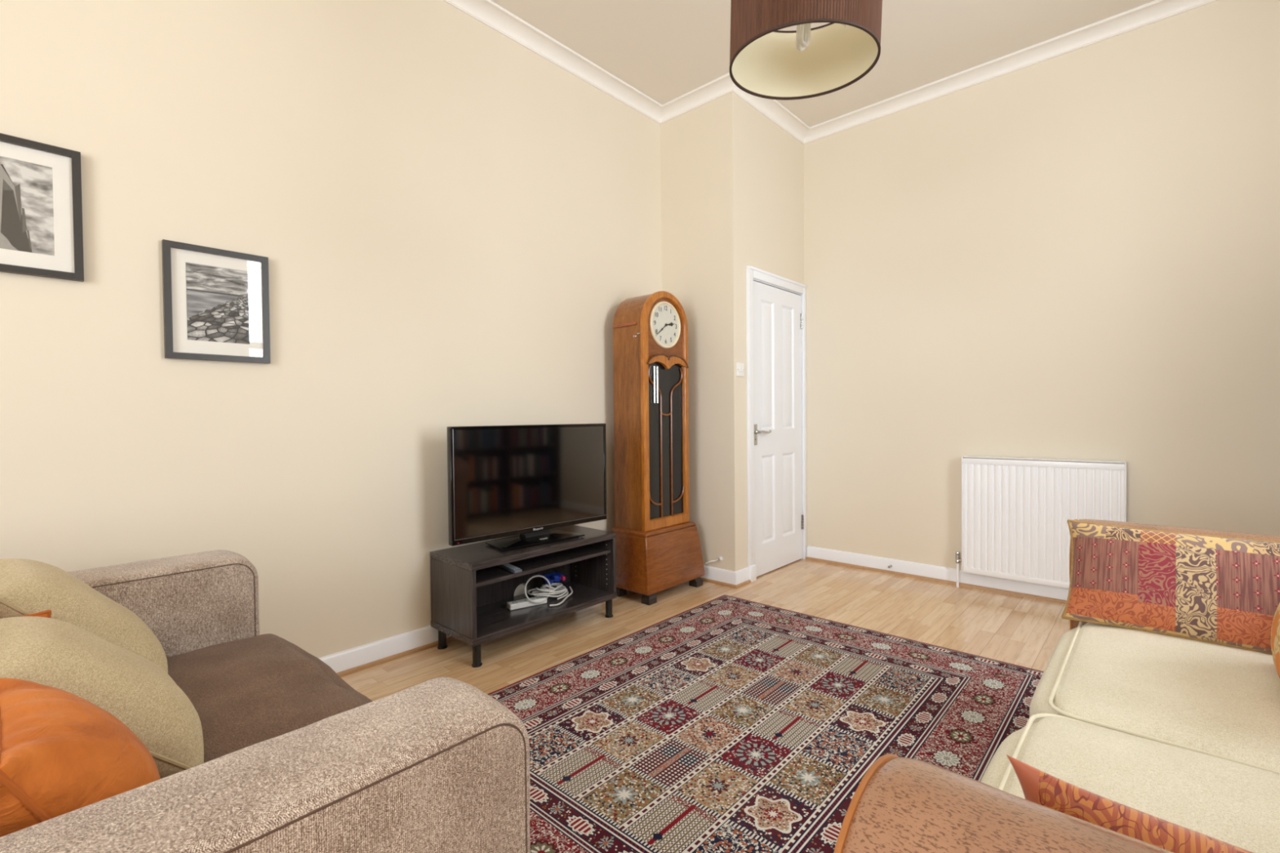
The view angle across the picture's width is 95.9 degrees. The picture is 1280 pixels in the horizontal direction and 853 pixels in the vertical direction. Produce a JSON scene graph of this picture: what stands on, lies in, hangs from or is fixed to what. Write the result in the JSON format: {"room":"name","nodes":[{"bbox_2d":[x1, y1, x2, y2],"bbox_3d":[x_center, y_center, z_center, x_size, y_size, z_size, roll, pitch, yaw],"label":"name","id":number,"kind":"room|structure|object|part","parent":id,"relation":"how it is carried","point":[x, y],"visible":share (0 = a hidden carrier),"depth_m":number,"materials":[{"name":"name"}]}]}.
{"room":"living room","nodes":[
{"label":"living room","id":0,"kind":"room"},
{"bbox_2d":[0,0,662,657],"bbox_3d":[-2.010,-0.506,1.726,0.120,3.165,6.310,0,1,42],"label":"wall","id":1,"kind":"structure","parent":0,"point":[453,224],"depth_m":2.37,"materials":[{"name":"beige paint"}]},
{"bbox_2d":[0,133,84,281],"bbox_3d":[-1.901,-0.669,1.739,0.021,0.409,0.315,0,1,42],"label":"framed photograph","id":2,"kind":"object","parent":1,"relation":"attached to","point":[41,206],"visible":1,"depth_m":1.79,"materials":[{"name":"grey wood"}]},
{"bbox_2d":[0,156,54,255],"bbox_3d":[-1.903,-0.668,1.742,0.001,0.287,0.193,0,1,42],"label":"print","id":3,"kind":"object","parent":2,"relation":"attached to","point":[27,184],"depth_m":1.77},
{"bbox_2d":[161,239,270,363],"bbox_3d":[-1.551,-0.447,2.125,0.021,0.409,0.318,0,1,42],"label":"framed photograph","id":4,"kind":"object","parent":1,"relation":"attached to","point":[216,301],"visible":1,"depth_m":2.12,"materials":[{"name":"grey wood"}]},
{"bbox_2d":[186,262,249,344],"bbox_3d":[-1.554,-0.449,2.128,0.001,0.281,0.196,0,1,42],"label":"print","id":5,"kind":"object","parent":4,"relation":"attached to","point":[218,298],"depth_m":2.13},
{"bbox_2d":[318,625,451,672],"bbox_3d":[-1.906,1.026,1.753,0.015,0.098,6.189,0,1,42],"label":"baseboard","id":6,"kind":"structure","parent":1,"relation":"attached to","point":[356,656],"depth_m":2.57,"materials":[{"name":"white paint"}]},
{"bbox_2d":[336,636,457,676],"bbox_3d":[-1.900,1.066,1.739,0.012,0.018,6.174,0,1,42],"label":"trim","id":7,"kind":"structure","parent":1,"relation":"attached to","point":[352,670],"depth_m":2.59,"materials":[{"name":"brown wood"}]},
{"bbox_2d":[442,0,662,124],"bbox_3d":[-1.902,-2.058,1.666,0.102,0.061,6.189,0,1,42],"label":"trim","id":8,"kind":"structure","parent":1,"relation":"attached to","point":[487,12],"depth_m":3.24,"materials":[{"name":"paint"}]},
{"bbox_2d":[660,92,735,571],"bbox_3d":[0.368,-0.569,3.907,0.704,3.165,0.120,0,1,42],"label":"wall","id":9,"kind":"structure","parent":0,"point":[696,144],"depth_m":3.76,"materials":[{"name":"beige paint"}]},
{"bbox_2d":[660,72,733,124],"bbox_3d":[0.361,-2.118,3.721,0.687,0.061,0.102,0,1,42],"label":"trim","id":10,"kind":"structure","parent":9,"relation":"attached to","point":[720,86],"depth_m":3.72,"materials":[{"name":"paint"}]},
{"bbox_2d":[705,556,722,564],"bbox_3d":[0.478,0.864,3.726,0.111,0.051,0.027,0,1,12],"label":"lead","id":11,"kind":"object","parent":9,"relation":"attached to","point":[720,558],"visible":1,"depth_m":3.71,"materials":[{"name":"white plastic"}]},
{"bbox_2d":[701,564,736,585],"bbox_3d":[0.387,0.966,3.840,0.600,0.098,0.015,0,1,42],"label":"baseboard","id":12,"kind":"structure","parent":9,"relation":"attached to","point":[724,575],"depth_m":3.71,"materials":[{"name":"white paint"}]},
{"bbox_2d":[701,577,736,588],"bbox_3d":[0.388,1.006,3.821,0.597,0.018,0.012,0,1,42],"label":"trim","id":13,"kind":"structure","parent":9,"relation":"attached to","point":[705,580],"depth_m":3.71,"materials":[{"name":"brown wood"}]},
{"bbox_2d":[340,559,1070,701],"bbox_3d":[-0.187,1.121,0.586,4.370,0.080,7.770,0,1,42],"label":"floor","id":14,"kind":"structure","parent":0,"point":[1018,630],"depth_m":3.02,"materials":[{"name":"brown wood"}]},
{"bbox_2d":[0,550,530,852],"bbox_3d":[-1.123,0.672,0.998,1.620,0.820,1.259,0,1,42],"label":"sofa","id":15,"kind":"object","parent":14,"relation":"on","point":[297,759],"visible":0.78,"depth_m":0.78,"materials":[{"name":"beige fabric"}]},
{"bbox_2d":[22,609,51,617],"bbox_3d":[-1.295,0.499,1.093,0.090,0.241,0.258,0,1,42],"label":"cushion","id":16,"kind":"object","parent":15,"relation":"on","point":[47,613],"visible":0.11,"depth_m":1.18,"materials":[{"name":"fabric"}]},
{"bbox_2d":[0,677,160,836],"bbox_3d":[-0.762,0.490,0.769,0.351,0.269,0.193,0,1,41],"label":"cushion","id":17,"kind":"object","parent":15,"relation":"on","point":[61,753],"visible":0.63,"depth_m":0.70,"materials":[{"name":"fabric"}]},
{"bbox_2d":[0,558,168,673],"bbox_3d":[-1.370,0.478,1.393,0.436,0.319,0.305,0,1,39],"label":"cushion","id":18,"kind":"object","parent":15,"relation":"on","point":[27,586],"visible":0.56,"depth_m":1.29,"materials":[{"name":"fabric"}]},
{"bbox_2d":[0,616,204,778],"bbox_3d":[-1.012,0.494,1.048,0.391,0.295,0.300,0,1,40],"label":"cushion","id":19,"kind":"object","parent":15,"relation":"on","point":[66,656],"visible":0.67,"depth_m":0.98,"materials":[{"name":"fabric"}]},
{"bbox_3d":[-1.570,0.702,1.513,0.210,0.602,0.954,0,1,42],"label":"arm","id":20,"kind":"part","parent":15,"relation":"part of"},
{"bbox_3d":[-0.544,0.710,0.580,0.189,0.602,0.954,0,1,42],"label":"arm","id":21,"kind":"part","parent":15,"relation":"part of"},
{"bbox_2d":[166,633,372,763],"bbox_3d":[-0.953,0.699,1.154,1.182,0.174,0.801,0,1,42],"label":"seat cushion","id":22,"kind":"object","parent":15,"relation":"on","point":[245,690],"depth_m":1.37,"materials":[{"name":"brown fabric"}]},
{"bbox_2d":[430,524,617,667],"bbox_3d":[-0.560,0.813,2.937,0.367,0.456,0.886,0,1,42],"label":"tv stand","id":23,"kind":"object","parent":14,"relation":"on","point":[470,593],"depth_m":2.81,"materials":[{"name":"black wood"}]},
{"bbox_3d":[-0.937,0.998,2.734,0.045,0.100,0.045,0,1,42],"label":"leg","id":24,"kind":"part","parent":23,"relation":"part of","materials":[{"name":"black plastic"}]},
{"bbox_3d":[-0.851,0.771,2.619,0.365,0.295,0.021,0,1,42],"label":"panel","id":25,"kind":"part","parent":23,"relation":"part of","materials":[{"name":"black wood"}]},
{"bbox_3d":[-0.717,1.000,2.534,0.045,0.100,0.045,0,1,42],"label":"leg","id":26,"kind":"part","parent":23,"relation":"part of","materials":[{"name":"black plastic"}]},
{"bbox_2d":[497,563,522,573],"bbox_3d":[-0.618,0.671,2.743,0.042,0.018,0.176,-1,1,-39],"label":"remote control","id":27,"kind":"object","parent":23,"relation":"on","point":[511,568],"visible":0.91,"depth_m":2.71,"materials":[{"name":"grey plastic"}]},
{"bbox_3d":[-0.695,0.762,3.058,0.005,0.294,0.839,0,1,42],"label":"panel","id":28,"kind":"part","parent":23,"relation":"part of","materials":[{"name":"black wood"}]},
{"bbox_2d":[446,423,606,551],"bbox_3d":[-0.535,0.288,2.942,0.928,0.592,0.212,-2,1,-44],"label":"television","id":29,"kind":"object","parent":23,"relation":"on","point":[528,482],"visible":1,"depth_m":2.87,"materials":[{"name":"black plastic"}]},
{"bbox_3d":[-0.573,0.895,2.932,0.200,0.031,0.052,-1,1,-34],"label":"power strip","id":30,"kind":"part","parent":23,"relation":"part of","materials":[{"name":"white plastic"}]},
{"bbox_2d":[475,544,610,587],"bbox_3d":[-0.566,0.686,2.939,0.342,0.018,0.840,0,1,42],"label":"shelf","id":31,"kind":"object","parent":23,"relation":"attached to","point":[485,576],"depth_m":2.88,"materials":[{"name":"black wood"}]},
{"bbox_2d":[524,574,573,606],"bbox_3d":[-0.474,0.835,3.015,0.246,0.142,0.227,-1,1,-8],"label":"coiled cable","id":32,"kind":"object","parent":23,"relation":"on","point":[543,591],"visible":1,"depth_m":2.99,"materials":[{"name":"white plastic"}]},
{"bbox_2d":[540,572,564,584],"bbox_3d":[-0.470,0.827,3.134,0.101,0.055,0.112,0,1,42],"label":"cable","id":33,"kind":"object","parent":32,"relation":"on","point":[555,576],"visible":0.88,"depth_m":3.11,"materials":[{"name":"plastic"}]},
{"bbox_2d":[560,575,565,580],"bbox_3d":[-0.420,0.824,3.136,0.030,0.022,0.018,0,1,42],"label":"plug","id":34,"kind":"object","parent":33,"relation":"attached to","point":[562,577],"visible":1,"depth_m":3.13,"materials":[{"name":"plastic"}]},
{"bbox_2d":[552,564,568,587],"bbox_3d":[-0.463,0.801,3.234,0.101,0.198,0.175,0,1,42],"label":"cable","id":35,"kind":"object","parent":23,"relation":"on","point":[561,581],"visible":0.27,"depth_m":3.23,"materials":[{"name":"plastic"}]},
{"bbox_3d":[-0.272,0.754,3.255,0.365,0.295,0.021,0,1,42],"label":"panel","id":36,"kind":"part","parent":23,"relation":"part of","materials":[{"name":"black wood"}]},
{"bbox_3d":[-0.169,0.984,3.136,0.045,0.100,0.045,0,1,42],"label":"leg","id":37,"kind":"part","parent":23,"relation":"part of","materials":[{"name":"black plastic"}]},
{"bbox_2d":[611,290,704,605],"bbox_3d":[0.103,0.099,3.597,0.330,1.846,0.554,0,1,42],"label":"clock","id":38,"kind":"object","parent":14,"relation":"on","point":[658,548],"visible":1,"depth_m":3.48,"materials":[{"name":"brown wood"}]},
{"bbox_3d":[-0.094,-0.608,3.461,0.196,0.016,0.010,0,1,42],"label":"moulding","id":39,"kind":"part","parent":38,"relation":"part of","materials":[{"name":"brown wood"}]},
{"bbox_3d":[0.090,0.625,3.615,0.293,0.024,0.480,0,1,42],"label":"plinth moulding","id":40,"kind":"part","parent":38,"relation":"part of","materials":[{"name":"brown wood"}]},
{"bbox_3d":[0.161,-0.103,3.531,0.027,1.441,0.428,0,1,42],"label":"door frame","id":41,"kind":"part","parent":38,"relation":"part of","materials":[{"name":"brown wood"}]},
{"bbox_3d":[0.155,0.080,3.541,0.004,0.944,0.340,0,1,42],"label":"door glass","id":42,"kind":"part","parent":38,"relation":"part of","materials":[{"name":"clear glass"}]},
{"bbox_3d":[0.176,-0.403,3.510,0.013,0.074,0.391,0,1,42],"label":"pediment moulding","id":43,"kind":"part","parent":38,"relation":"part of","materials":[{"name":"brown wood"}]},
{"bbox_2d":[487,595,1043,852],"bbox_3d":[0.377,1.042,2.112,1.650,0.009,2.220,0,1,42],"label":"rug","id":44,"kind":"object","parent":14,"relation":"on","point":[725,723],"visible":0.81,"depth_m":2.01,"materials":[{"name":"multicoloured carpet"}]},
{"bbox_2d":[833,519,1279,852],"bbox_3d":[1.151,0.632,0.926,0.953,0.860,2.006,0,1,42],"label":"leather sofa","id":45,"kind":"object","parent":14,"relation":"on","point":[1184,732],"visible":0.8,"depth_m":0.98,"materials":[{"name":"beige fabric"}]},
{"bbox_3d":[0.561,0.676,0.281,0.890,0.689,0.257,0,1,42],"label":"arm","id":46,"kind":"part","parent":45,"relation":"part of","materials":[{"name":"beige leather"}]},
{"bbox_2d":[1006,755,1253,852],"bbox_3d":[0.603,0.497,0.547,0.435,0.216,0.106,0,1,40],"label":"paisley cushion","id":47,"kind":"object","parent":45,"relation":"on","point":[1039,787],"visible":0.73,"depth_m":0.61,"materials":[{"name":"orange fabric"}]},
{"bbox_2d":[980,715,1279,852],"bbox_3d":[0.807,0.649,0.730,0.708,0.188,0.736,0,1,42],"label":"seat cushion","id":48,"kind":"object","parent":45,"relation":"on","point":[1234,803],"depth_m":0.92,"materials":[{"name":"beige fabric"}]},
{"bbox_2d":[1029,622,1279,771],"bbox_3d":[1.322,0.642,1.284,0.694,0.171,0.748,0,1,42],"label":"seat cushion","id":49,"kind":"object","parent":45,"relation":"on","point":[1220,701],"depth_m":1.24,"materials":[{"name":"beige fabric"}]},
{"bbox_2d":[1061,519,1279,654],"bbox_3d":[1.517,0.428,1.528,0.636,0.276,0.158,0,1,42],"label":"cushion","id":50,"kind":"object","parent":45,"relation":"on","point":[1215,589],"visible":0.98,"depth_m":1.54,"materials":[{"name":"multicoloured fabric"}]},
{"bbox_3d":[1.738,0.641,1.575,0.890,0.688,0.256,0,1,42],"label":"arm","id":51,"kind":"part","parent":45,"relation":"part of","materials":[{"name":"multicoloured fabric"}]},
{"bbox_2d":[1271,603,1279,678],"bbox_3d":[1.397,0.375,1.139,0.199,0.385,0.427,0,1,42],"label":"floral cushion","id":52,"kind":"object","parent":45,"relation":"on","point":[1275,630],"visible":1,"depth_m":1.19,"materials":[{"name":"fabric"}]},
{"bbox_2d":[732,92,804,571],"bbox_3d":[0.900,-0.577,4.072,0.140,3.165,1.080,0,1,42],"label":"wall","id":53,"kind":"structure","parent":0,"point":[767,161],"depth_m":3.80,"materials":[{"name":"beige paint"}]},
{"bbox_2d":[736,362,744,376],"bbox_3d":[0.640,-0.363,3.673,0.014,0.086,0.086,0,1,42],"label":"light switch","id":54,"kind":"object","parent":53,"relation":"attached to","point":[740,366],"visible":1,"depth_m":3.67,"materials":[{"name":"white plastic"}]},
{"bbox_2d":[735,567,749,584],"bbox_3d":[0.653,0.966,3.697,0.015,0.098,0.162,0,1,42],"label":"baseboard","id":55,"kind":"structure","parent":53,"relation":"attached to","point":[743,575],"depth_m":3.69,"materials":[{"name":"white paint"}]},
{"bbox_2d":[736,579,751,588],"bbox_3d":[0.659,1.006,3.684,0.012,0.018,0.174,0,1,42],"label":"trim","id":56,"kind":"structure","parent":53,"relation":"attached to","point":[748,581],"depth_m":3.68,"materials":[{"name":"brown wood"}]},
{"bbox_2d":[732,82,809,144],"bbox_3d":[0.901,-2.126,3.880,0.102,0.061,1.063,0,1,42],"label":"trim","id":57,"kind":"structure","parent":53,"relation":"attached to","point":[772,109],"depth_m":3.93,"materials":[{"name":"paint"}]},
{"bbox_2d":[746,265,806,582],"bbox_3d":[0.943,-0.021,4.067,0.166,2.052,0.814,0,1,42],"label":"door","id":58,"kind":"structure","parent":53,"relation":"attached to","point":[775,316],"depth_m":4.03,"materials":[{"name":"white paint"}]},
{"bbox_3d":[0.827,0.053,3.856,0.054,0.138,0.171,0,1,42],"label":"handle","id":59,"kind":"part","parent":58,"relation":"part of","materials":[{"name":"silver metal"}]},
{"bbox_2d":[490,0,1155,127],"bbox_3d":[-0.230,-2.128,0.793,3.990,0.080,7.390,0,1,42],"label":"ceiling","id":60,"kind":"structure","parent":0,"point":[664,50],"depth_m":3.15,"materials":[{"name":"paint"}]},
{"bbox_2d":[728,0,882,100],"bbox_3d":[0.454,-1.556,1.608,0.411,1.106,0.420,-1,1,-31],"label":"pendant lamp","id":61,"kind":"object","parent":60,"relation":"hanging from","point":[766,62],"visible":1,"depth_m":1.72,"materials":[{"name":"brown fabric"}]},
{"bbox_3d":[0.458,-1.110,1.617,0.033,0.099,0.031,-1,5,-14],"label":"bulb","id":62,"kind":"part","parent":61,"relation":"part of","materials":[{"name":"white glass"}]},
{"bbox_3d":[0.458,-1.119,1.616,0.406,0.196,0.406,-1,5,-14],"label":"lamp shade","id":63,"kind":"part","parent":61,"relation":"part of","materials":[{"name":"brown fabric"}]},
{"bbox_2d":[803,0,1279,569],"bbox_3d":[2.491,-0.577,3.276,3.285,3.165,0.120,0,1,42],"label":"wall","id":64,"kind":"structure","parent":0,"point":[1074,255],"depth_m":3.28,"materials":[{"name":"beige paint"}]},
{"bbox_2d":[805,556,1066,604],"bbox_3d":[2.409,0.997,3.283,3.129,0.018,0.012,0,1,42],"label":"trim","id":65,"kind":"structure","parent":64,"relation":"attached to","point":[1021,594],"depth_m":3.70,"materials":[{"name":"brown wood"}]},
{"bbox_2d":[806,546,1069,599],"bbox_3d":[2.423,0.957,3.288,3.144,0.098,0.015,0,1,42],"label":"baseboard","id":66,"kind":"structure","parent":64,"relation":"attached to","point":[899,566],"depth_m":3.74,"materials":[{"name":"white paint"}]},
{"bbox_2d":[804,0,1217,144],"bbox_3d":[2.357,-2.127,3.205,3.165,0.061,0.102,0,1,42],"label":"trim","id":67,"kind":"structure","parent":64,"relation":"attached to","point":[1156,11],"depth_m":3.36,"materials":[{"name":"paint"}]},
{"bbox_2d":[955,455,1126,588],"bbox_3d":[2.290,0.595,3.351,0.818,0.820,0.084,0,1,42],"label":"radiator","id":68,"kind":"object","parent":64,"relation":"attached to","point":[1015,513],"visible":0.88,"depth_m":3.33,"materials":[{"name":"metal"}]},
{"bbox_3d":[2.013,0.543,3.590,0.005,0.709,0.067,0,1,42],"label":"panel","id":69,"kind":"part","parent":68,"relation":"part of","materials":[{"name":"metal"}]},
{"bbox_2d":[961,455,1126,462],"bbox_3d":[2.295,0.188,3.324,0.778,0.005,0.067,0,1,42],"label":"grille","id":70,"kind":"object","parent":68,"relation":"attached to","point":[987,459],"depth_m":3.35,"materials":[{"name":"metal"}]},
{"bbox_3d":[2.584,0.547,3.070,0.005,0.709,0.067,0,1,42],"label":"panel","id":71,"kind":"part","parent":68,"relation":"part of","materials":[{"name":"metal"}]}
]}

